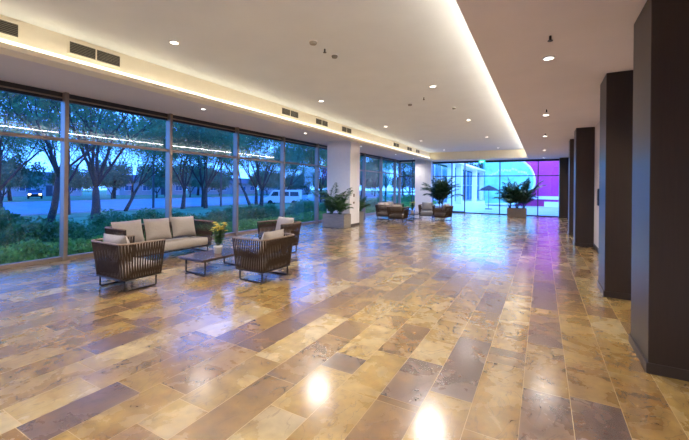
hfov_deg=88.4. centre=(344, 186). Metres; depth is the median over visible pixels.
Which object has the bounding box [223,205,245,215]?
shrub
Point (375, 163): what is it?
tree
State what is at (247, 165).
tree
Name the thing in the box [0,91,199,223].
tree
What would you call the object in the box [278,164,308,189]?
tree
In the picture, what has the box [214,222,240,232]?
shrub
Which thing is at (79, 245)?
shrub
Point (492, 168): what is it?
facade
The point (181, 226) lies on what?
cushion
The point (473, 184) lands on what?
building
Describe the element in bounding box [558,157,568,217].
column
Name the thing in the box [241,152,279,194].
tree
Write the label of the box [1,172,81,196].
house
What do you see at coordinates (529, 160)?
window
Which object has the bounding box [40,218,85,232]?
shrub
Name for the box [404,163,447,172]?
tree
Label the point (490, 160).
window
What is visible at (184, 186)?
tree
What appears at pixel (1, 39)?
light strip
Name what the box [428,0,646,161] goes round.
ceiling
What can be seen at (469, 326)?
floor
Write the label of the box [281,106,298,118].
air vent
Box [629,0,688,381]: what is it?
column
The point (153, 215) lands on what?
shrub
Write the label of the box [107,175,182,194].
house
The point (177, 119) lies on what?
window
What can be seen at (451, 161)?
window
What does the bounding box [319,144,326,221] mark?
window
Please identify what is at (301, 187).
tree
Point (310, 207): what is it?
shrub
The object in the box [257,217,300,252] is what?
armchair
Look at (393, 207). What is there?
cushion
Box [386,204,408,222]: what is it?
armchair
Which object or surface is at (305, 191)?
house
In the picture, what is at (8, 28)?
air vent
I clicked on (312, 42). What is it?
smoke detector
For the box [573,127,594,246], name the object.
column
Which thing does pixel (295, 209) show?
shrub
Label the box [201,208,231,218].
shrub
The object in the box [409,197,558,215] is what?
ground
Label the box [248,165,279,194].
tree
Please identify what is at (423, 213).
seat cushion
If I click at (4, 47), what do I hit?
trim
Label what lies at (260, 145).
tree
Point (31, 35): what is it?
ceiling bulkhead
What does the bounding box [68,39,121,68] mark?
air vent
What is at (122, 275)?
seat cushion
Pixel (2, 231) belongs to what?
shrub
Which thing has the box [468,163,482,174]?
tree
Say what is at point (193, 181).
tree
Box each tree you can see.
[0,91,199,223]
[0,92,123,207]
[0,95,135,214]
[0,119,49,200]
[0,164,18,190]
[1,152,50,200]
[3,107,91,168]
[9,93,165,218]
[43,163,92,193]
[75,113,149,198]
[82,157,136,198]
[100,129,179,195]
[112,117,193,210]
[120,115,230,208]
[129,122,218,206]
[134,161,184,197]
[136,136,200,196]
[172,159,217,196]
[174,124,268,207]
[174,142,225,194]
[176,143,223,189]
[187,127,254,206]
[197,167,230,191]
[203,167,232,195]
[206,139,275,204]
[208,149,252,180]
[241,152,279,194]
[243,137,312,205]
[246,168,279,190]
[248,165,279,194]
[252,150,300,189]
[274,143,326,202]
[275,143,321,189]
[275,150,309,189]
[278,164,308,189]
[278,171,305,189]
[296,173,314,193]
[299,169,326,193]
[302,161,326,177]
[319,157,376,172]
[360,157,397,198]
[360,162,390,195]
[360,170,378,194]
[360,172,392,192]
[367,158,392,196]
[389,161,443,195]
[389,168,414,190]
[391,162,435,188]
[396,163,414,193]
[396,171,414,193]
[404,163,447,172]
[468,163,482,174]
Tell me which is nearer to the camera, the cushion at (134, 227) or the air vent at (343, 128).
the cushion at (134, 227)
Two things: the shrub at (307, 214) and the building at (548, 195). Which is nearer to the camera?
the shrub at (307, 214)
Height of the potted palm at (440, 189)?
2.160 m
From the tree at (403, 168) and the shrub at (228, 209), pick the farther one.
the tree at (403, 168)
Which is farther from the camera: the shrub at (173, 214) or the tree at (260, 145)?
the tree at (260, 145)
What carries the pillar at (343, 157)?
on the floor
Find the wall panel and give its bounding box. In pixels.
[597,189,598,205]
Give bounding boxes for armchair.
[91,233,165,292]
[232,229,293,283]
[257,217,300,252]
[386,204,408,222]
[418,202,434,219]
[432,204,452,221]
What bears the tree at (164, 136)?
on the ground at (86, 195)
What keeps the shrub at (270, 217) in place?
on the ground at (77, 217)
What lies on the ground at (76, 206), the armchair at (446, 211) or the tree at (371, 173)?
the tree at (371, 173)
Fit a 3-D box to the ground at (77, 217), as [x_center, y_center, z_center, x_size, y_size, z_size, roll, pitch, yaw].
[3.895,2.014,49.363,24.670,0.750,150.000,1,0,29]
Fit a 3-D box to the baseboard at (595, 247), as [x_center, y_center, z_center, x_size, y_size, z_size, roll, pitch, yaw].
[4.716,1.497,6.062,0.015,0.100,29.200,1,0,29]
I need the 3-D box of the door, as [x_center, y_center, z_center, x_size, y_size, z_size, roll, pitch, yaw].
[6.940,0.004,21.523,0.775,3.130,0.154,1,0,29]
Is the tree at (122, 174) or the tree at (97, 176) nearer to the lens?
the tree at (97, 176)
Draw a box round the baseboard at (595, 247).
[593,243,598,252]
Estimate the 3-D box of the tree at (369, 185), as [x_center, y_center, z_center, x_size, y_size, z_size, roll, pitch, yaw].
[8.971,-1.166,99.729,9.118,7.490,10.544,1,0,-42]
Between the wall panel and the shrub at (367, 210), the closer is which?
the wall panel
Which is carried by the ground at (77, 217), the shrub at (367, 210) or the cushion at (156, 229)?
the shrub at (367, 210)
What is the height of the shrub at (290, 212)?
0.732 m
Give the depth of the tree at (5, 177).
43.60 m
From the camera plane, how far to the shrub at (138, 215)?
12.63 m
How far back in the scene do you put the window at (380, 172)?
20.62 m
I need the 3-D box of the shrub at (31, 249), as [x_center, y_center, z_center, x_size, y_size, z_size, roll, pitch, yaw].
[-6.448,1.349,7.255,1.162,0.548,1.195,1,0,29]
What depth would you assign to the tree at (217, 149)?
85.28 m
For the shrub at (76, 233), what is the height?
0.747 m
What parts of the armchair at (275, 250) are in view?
leg, seat frame, rail, leg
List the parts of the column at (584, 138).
baseboard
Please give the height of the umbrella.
1.780 m
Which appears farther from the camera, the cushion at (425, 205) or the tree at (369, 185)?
the tree at (369, 185)
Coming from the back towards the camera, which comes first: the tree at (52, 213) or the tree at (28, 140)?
the tree at (28, 140)
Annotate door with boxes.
[452,161,465,212]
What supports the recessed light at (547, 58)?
in the ceiling at (592, 39)
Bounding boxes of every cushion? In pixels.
[103,233,131,261]
[107,257,153,277]
[111,219,144,242]
[136,236,207,255]
[143,218,171,240]
[170,216,195,237]
[241,253,285,270]
[260,229,283,255]
[275,217,293,232]
[390,204,401,213]
[420,211,432,215]
[422,202,432,210]
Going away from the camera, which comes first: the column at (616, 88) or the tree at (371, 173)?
the column at (616, 88)
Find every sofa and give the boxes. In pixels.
[105,216,213,257]
[375,202,403,219]
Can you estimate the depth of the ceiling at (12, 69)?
7.39 m
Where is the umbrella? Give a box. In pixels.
[478,185,497,209]
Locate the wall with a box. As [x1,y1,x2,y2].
[594,121,599,247]
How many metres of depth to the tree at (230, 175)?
81.06 m
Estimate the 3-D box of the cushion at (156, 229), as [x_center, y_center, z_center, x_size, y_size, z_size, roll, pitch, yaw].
[-3.965,0.895,7.526,0.211,0.470,0.592,-17,-9,25]
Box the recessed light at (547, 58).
[542,56,555,60]
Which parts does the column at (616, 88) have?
baseboard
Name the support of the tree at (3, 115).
on the ground at (77, 217)
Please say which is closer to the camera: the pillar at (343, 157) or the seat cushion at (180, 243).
the seat cushion at (180, 243)
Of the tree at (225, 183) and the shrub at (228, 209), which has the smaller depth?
the shrub at (228, 209)
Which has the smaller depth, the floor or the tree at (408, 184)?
the floor
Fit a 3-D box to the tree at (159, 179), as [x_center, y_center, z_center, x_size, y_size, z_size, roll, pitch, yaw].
[-33.439,-1.544,63.599,8.567,7.394,9.922,1,0,-42]
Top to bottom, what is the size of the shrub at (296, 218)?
0.538 m
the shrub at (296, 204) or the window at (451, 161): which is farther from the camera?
the window at (451, 161)
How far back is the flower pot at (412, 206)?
16.98 m
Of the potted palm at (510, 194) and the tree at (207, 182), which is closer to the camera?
the potted palm at (510, 194)
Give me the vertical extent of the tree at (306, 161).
12.544 m
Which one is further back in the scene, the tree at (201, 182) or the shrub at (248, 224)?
the tree at (201, 182)
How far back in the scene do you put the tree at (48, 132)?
54.50 m
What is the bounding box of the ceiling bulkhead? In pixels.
[0,14,429,159]
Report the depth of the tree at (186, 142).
82.10 m
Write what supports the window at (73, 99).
on the floor
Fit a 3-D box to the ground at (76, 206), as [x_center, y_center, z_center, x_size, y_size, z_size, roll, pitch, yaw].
[-17.003,2.325,61.040,22.800,0.310,150.000,1,0,29]
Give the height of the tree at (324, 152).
11.064 m
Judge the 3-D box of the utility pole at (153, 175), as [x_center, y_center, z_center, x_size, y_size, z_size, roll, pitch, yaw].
[-18.829,-2.338,34.937,0.220,9.000,1.800,1,0,29]
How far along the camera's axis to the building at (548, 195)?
31.24 m
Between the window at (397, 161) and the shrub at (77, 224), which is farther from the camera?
the window at (397, 161)
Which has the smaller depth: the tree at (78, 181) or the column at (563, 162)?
the column at (563, 162)
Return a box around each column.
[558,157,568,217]
[567,139,573,235]
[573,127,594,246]
[597,70,632,299]
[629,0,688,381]
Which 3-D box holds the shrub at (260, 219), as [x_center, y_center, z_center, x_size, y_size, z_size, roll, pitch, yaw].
[-3.224,1.411,13.230,1.023,0.469,0.995,1,0,-43]
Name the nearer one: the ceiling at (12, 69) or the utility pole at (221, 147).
the ceiling at (12, 69)
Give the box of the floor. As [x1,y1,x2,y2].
[0,211,688,439]
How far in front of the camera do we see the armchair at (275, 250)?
5.56 m
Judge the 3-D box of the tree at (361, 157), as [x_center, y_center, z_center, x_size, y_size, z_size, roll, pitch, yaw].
[0.680,-3.827,58.153,12.071,12.345,11.489,1,0,-44]
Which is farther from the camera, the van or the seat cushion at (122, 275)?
the van
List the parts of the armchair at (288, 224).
rail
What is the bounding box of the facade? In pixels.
[485,162,535,204]
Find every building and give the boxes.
[433,163,484,205]
[518,161,558,206]
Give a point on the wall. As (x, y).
(597, 127)
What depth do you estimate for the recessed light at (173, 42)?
5.14 m
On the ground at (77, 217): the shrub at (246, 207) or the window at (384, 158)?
the shrub at (246, 207)
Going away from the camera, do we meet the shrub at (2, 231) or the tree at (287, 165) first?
the shrub at (2, 231)
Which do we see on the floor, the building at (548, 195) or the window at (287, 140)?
the window at (287, 140)
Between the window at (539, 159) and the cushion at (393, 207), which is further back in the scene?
the window at (539, 159)
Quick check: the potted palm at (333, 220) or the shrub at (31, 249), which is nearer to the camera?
the shrub at (31, 249)
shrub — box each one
[0,204,30,230]
[0,215,79,246]
[0,218,19,230]
[0,230,42,248]
[0,239,68,262]
[0,249,16,263]
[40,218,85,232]
[42,224,103,242]
[50,237,104,254]
[80,208,135,231]
[91,234,144,238]
[92,216,143,235]
[126,207,164,220]
[141,215,164,223]
[161,209,182,217]
[175,212,209,226]
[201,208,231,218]
[201,215,228,224]
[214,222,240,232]
[222,213,248,223]
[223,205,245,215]
[226,218,258,230]
[238,205,273,219]
[243,204,262,211]
[252,218,270,228]
[262,216,277,221]
[263,203,279,215]
[273,208,298,216]
[285,214,305,222]
[287,199,311,211]
[288,208,308,212]
[297,203,324,212]
[297,211,322,220]
[299,215,313,221]
[319,203,326,210]
[361,207,374,213]
[365,200,374,206]
[376,195,391,200]
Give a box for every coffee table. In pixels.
[178,248,249,275]
[404,213,420,220]
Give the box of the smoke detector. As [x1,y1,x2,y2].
[309,40,317,45]
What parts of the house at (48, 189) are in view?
door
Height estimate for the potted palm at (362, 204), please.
1.203 m
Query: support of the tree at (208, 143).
on the ground at (86, 195)
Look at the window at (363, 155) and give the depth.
18.68 m
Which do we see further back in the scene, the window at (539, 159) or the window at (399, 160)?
the window at (399, 160)
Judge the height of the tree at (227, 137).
11.199 m
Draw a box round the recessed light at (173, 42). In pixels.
[169,40,179,44]
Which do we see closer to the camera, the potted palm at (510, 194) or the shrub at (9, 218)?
the shrub at (9, 218)
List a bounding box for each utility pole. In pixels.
[152,145,154,207]
[220,147,221,205]
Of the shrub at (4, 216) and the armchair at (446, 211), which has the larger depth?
the armchair at (446, 211)
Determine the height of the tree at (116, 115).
12.519 m
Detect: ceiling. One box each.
[0,0,523,152]
[0,54,419,159]
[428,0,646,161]
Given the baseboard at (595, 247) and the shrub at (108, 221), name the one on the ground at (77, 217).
the shrub at (108, 221)
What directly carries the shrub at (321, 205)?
on the ground at (77, 217)
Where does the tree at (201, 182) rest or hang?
on the ground at (77, 217)
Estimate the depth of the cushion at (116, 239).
5.01 m
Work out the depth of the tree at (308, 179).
103.30 m
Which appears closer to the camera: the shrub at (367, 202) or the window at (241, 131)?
the window at (241, 131)
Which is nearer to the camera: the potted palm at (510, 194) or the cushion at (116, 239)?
the cushion at (116, 239)
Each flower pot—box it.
[210,222,228,253]
[409,202,414,212]
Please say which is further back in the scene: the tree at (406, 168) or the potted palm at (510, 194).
the tree at (406, 168)
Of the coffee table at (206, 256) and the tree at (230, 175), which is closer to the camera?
the coffee table at (206, 256)
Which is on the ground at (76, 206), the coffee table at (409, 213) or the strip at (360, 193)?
the strip at (360, 193)
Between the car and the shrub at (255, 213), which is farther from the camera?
the car
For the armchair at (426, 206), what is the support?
on the floor
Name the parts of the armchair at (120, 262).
leg, rail, leg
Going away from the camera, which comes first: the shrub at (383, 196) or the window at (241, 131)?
the window at (241, 131)
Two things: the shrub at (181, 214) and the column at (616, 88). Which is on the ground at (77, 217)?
the shrub at (181, 214)
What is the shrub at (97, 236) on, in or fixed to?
on the ground at (77, 217)
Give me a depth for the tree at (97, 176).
19.50 m
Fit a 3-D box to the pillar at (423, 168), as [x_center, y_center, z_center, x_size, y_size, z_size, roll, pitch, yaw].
[4.999,-0.090,22.349,1.020,3.280,0.406,1,0,29]
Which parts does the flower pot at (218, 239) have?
pot, stem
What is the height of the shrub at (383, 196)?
1.228 m
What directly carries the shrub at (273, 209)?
on the ground at (77, 217)
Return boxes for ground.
[3,190,414,201]
[3,194,414,213]
[15,198,377,257]
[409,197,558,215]
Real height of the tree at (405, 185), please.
7.268 m
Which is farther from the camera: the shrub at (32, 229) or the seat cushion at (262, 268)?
the shrub at (32, 229)
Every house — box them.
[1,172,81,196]
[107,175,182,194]
[187,178,254,193]
[259,187,309,193]
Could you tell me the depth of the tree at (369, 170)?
109.90 m
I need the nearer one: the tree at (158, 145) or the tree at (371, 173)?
the tree at (158, 145)
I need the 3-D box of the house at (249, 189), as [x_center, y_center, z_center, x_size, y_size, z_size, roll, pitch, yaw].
[-34.706,-0.347,101.879,9.000,4.700,19.000,1,0,29]
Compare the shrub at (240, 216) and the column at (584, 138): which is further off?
the shrub at (240, 216)
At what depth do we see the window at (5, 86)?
6.92 m
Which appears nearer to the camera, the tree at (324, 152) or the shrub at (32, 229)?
the shrub at (32, 229)
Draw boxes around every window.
[0,80,68,269]
[68,94,172,259]
[173,115,238,238]
[238,128,284,233]
[285,137,318,224]
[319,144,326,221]
[360,153,365,215]
[365,154,382,214]
[383,157,395,204]
[396,160,400,204]
[399,160,412,210]
[433,161,452,205]
[465,160,500,214]
[500,159,538,215]
[538,159,558,216]
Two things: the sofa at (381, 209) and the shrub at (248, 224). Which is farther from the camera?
the sofa at (381, 209)
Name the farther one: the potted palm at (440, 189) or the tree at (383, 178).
the tree at (383, 178)
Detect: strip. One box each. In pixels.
[0,38,428,157]
[3,193,414,215]
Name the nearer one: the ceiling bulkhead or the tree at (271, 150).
the ceiling bulkhead
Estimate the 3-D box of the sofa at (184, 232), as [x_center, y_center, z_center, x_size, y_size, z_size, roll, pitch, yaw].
[-3.807,1.063,7.437,0.764,0.802,1.988,1,0,29]
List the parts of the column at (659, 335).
baseboard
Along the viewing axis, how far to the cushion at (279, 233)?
5.64 m
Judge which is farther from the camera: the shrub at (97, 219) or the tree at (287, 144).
the tree at (287, 144)
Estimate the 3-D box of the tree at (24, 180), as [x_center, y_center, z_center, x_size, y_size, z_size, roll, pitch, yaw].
[-44.424,-1.430,46.805,9.298,6.929,8.028,1,0,-6]
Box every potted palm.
[308,182,352,227]
[359,196,370,222]
[421,176,463,214]
[492,177,544,217]
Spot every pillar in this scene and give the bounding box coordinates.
[327,140,359,225]
[415,159,432,211]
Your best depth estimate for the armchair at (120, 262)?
5.03 m
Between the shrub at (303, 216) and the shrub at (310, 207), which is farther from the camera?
the shrub at (310, 207)
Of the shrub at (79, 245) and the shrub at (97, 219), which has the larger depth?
the shrub at (97, 219)
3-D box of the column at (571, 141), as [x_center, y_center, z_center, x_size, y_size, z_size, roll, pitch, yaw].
[7.626,0.011,11.661,0.424,3.130,0.626,1,0,29]
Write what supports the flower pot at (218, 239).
on the coffee table at (206, 256)
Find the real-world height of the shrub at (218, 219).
0.662 m
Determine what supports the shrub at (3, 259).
on the ground at (77, 217)
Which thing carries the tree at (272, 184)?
on the ground at (86, 195)
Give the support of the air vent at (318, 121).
in the ceiling bulkhead
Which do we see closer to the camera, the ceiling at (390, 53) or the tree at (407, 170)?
the ceiling at (390, 53)
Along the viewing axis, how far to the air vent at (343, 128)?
12.01 m
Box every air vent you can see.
[0,17,19,39]
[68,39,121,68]
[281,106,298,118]
[315,117,327,127]
[341,126,351,133]
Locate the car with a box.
[27,189,42,198]
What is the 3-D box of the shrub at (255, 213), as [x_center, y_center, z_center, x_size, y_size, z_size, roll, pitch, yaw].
[-3.814,1.238,15.285,1.598,0.938,1.594,1,0,15]
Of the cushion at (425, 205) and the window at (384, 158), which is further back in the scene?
the window at (384, 158)
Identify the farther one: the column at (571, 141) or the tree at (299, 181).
the tree at (299, 181)
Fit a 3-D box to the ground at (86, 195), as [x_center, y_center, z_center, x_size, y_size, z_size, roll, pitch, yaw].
[-55.356,1.922,122.571,103.800,0.350,280.000,1,0,29]
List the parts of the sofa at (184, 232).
rail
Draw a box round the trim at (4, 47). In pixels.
[0,42,432,159]
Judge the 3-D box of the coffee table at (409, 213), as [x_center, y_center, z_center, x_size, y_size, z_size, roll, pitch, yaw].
[3.171,1.391,16.664,0.640,0.288,1.060,1,0,29]
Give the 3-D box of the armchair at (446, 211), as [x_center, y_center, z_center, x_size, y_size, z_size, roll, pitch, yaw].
[4.518,1.153,16.198,0.664,0.790,0.828,1,0,44]
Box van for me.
[264,190,301,203]
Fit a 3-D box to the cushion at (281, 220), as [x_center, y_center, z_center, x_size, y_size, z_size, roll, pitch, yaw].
[-1.389,0.901,8.187,0.520,0.420,0.211,1,-16,36]
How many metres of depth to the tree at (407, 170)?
64.33 m
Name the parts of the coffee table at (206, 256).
leg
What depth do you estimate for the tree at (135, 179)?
63.39 m

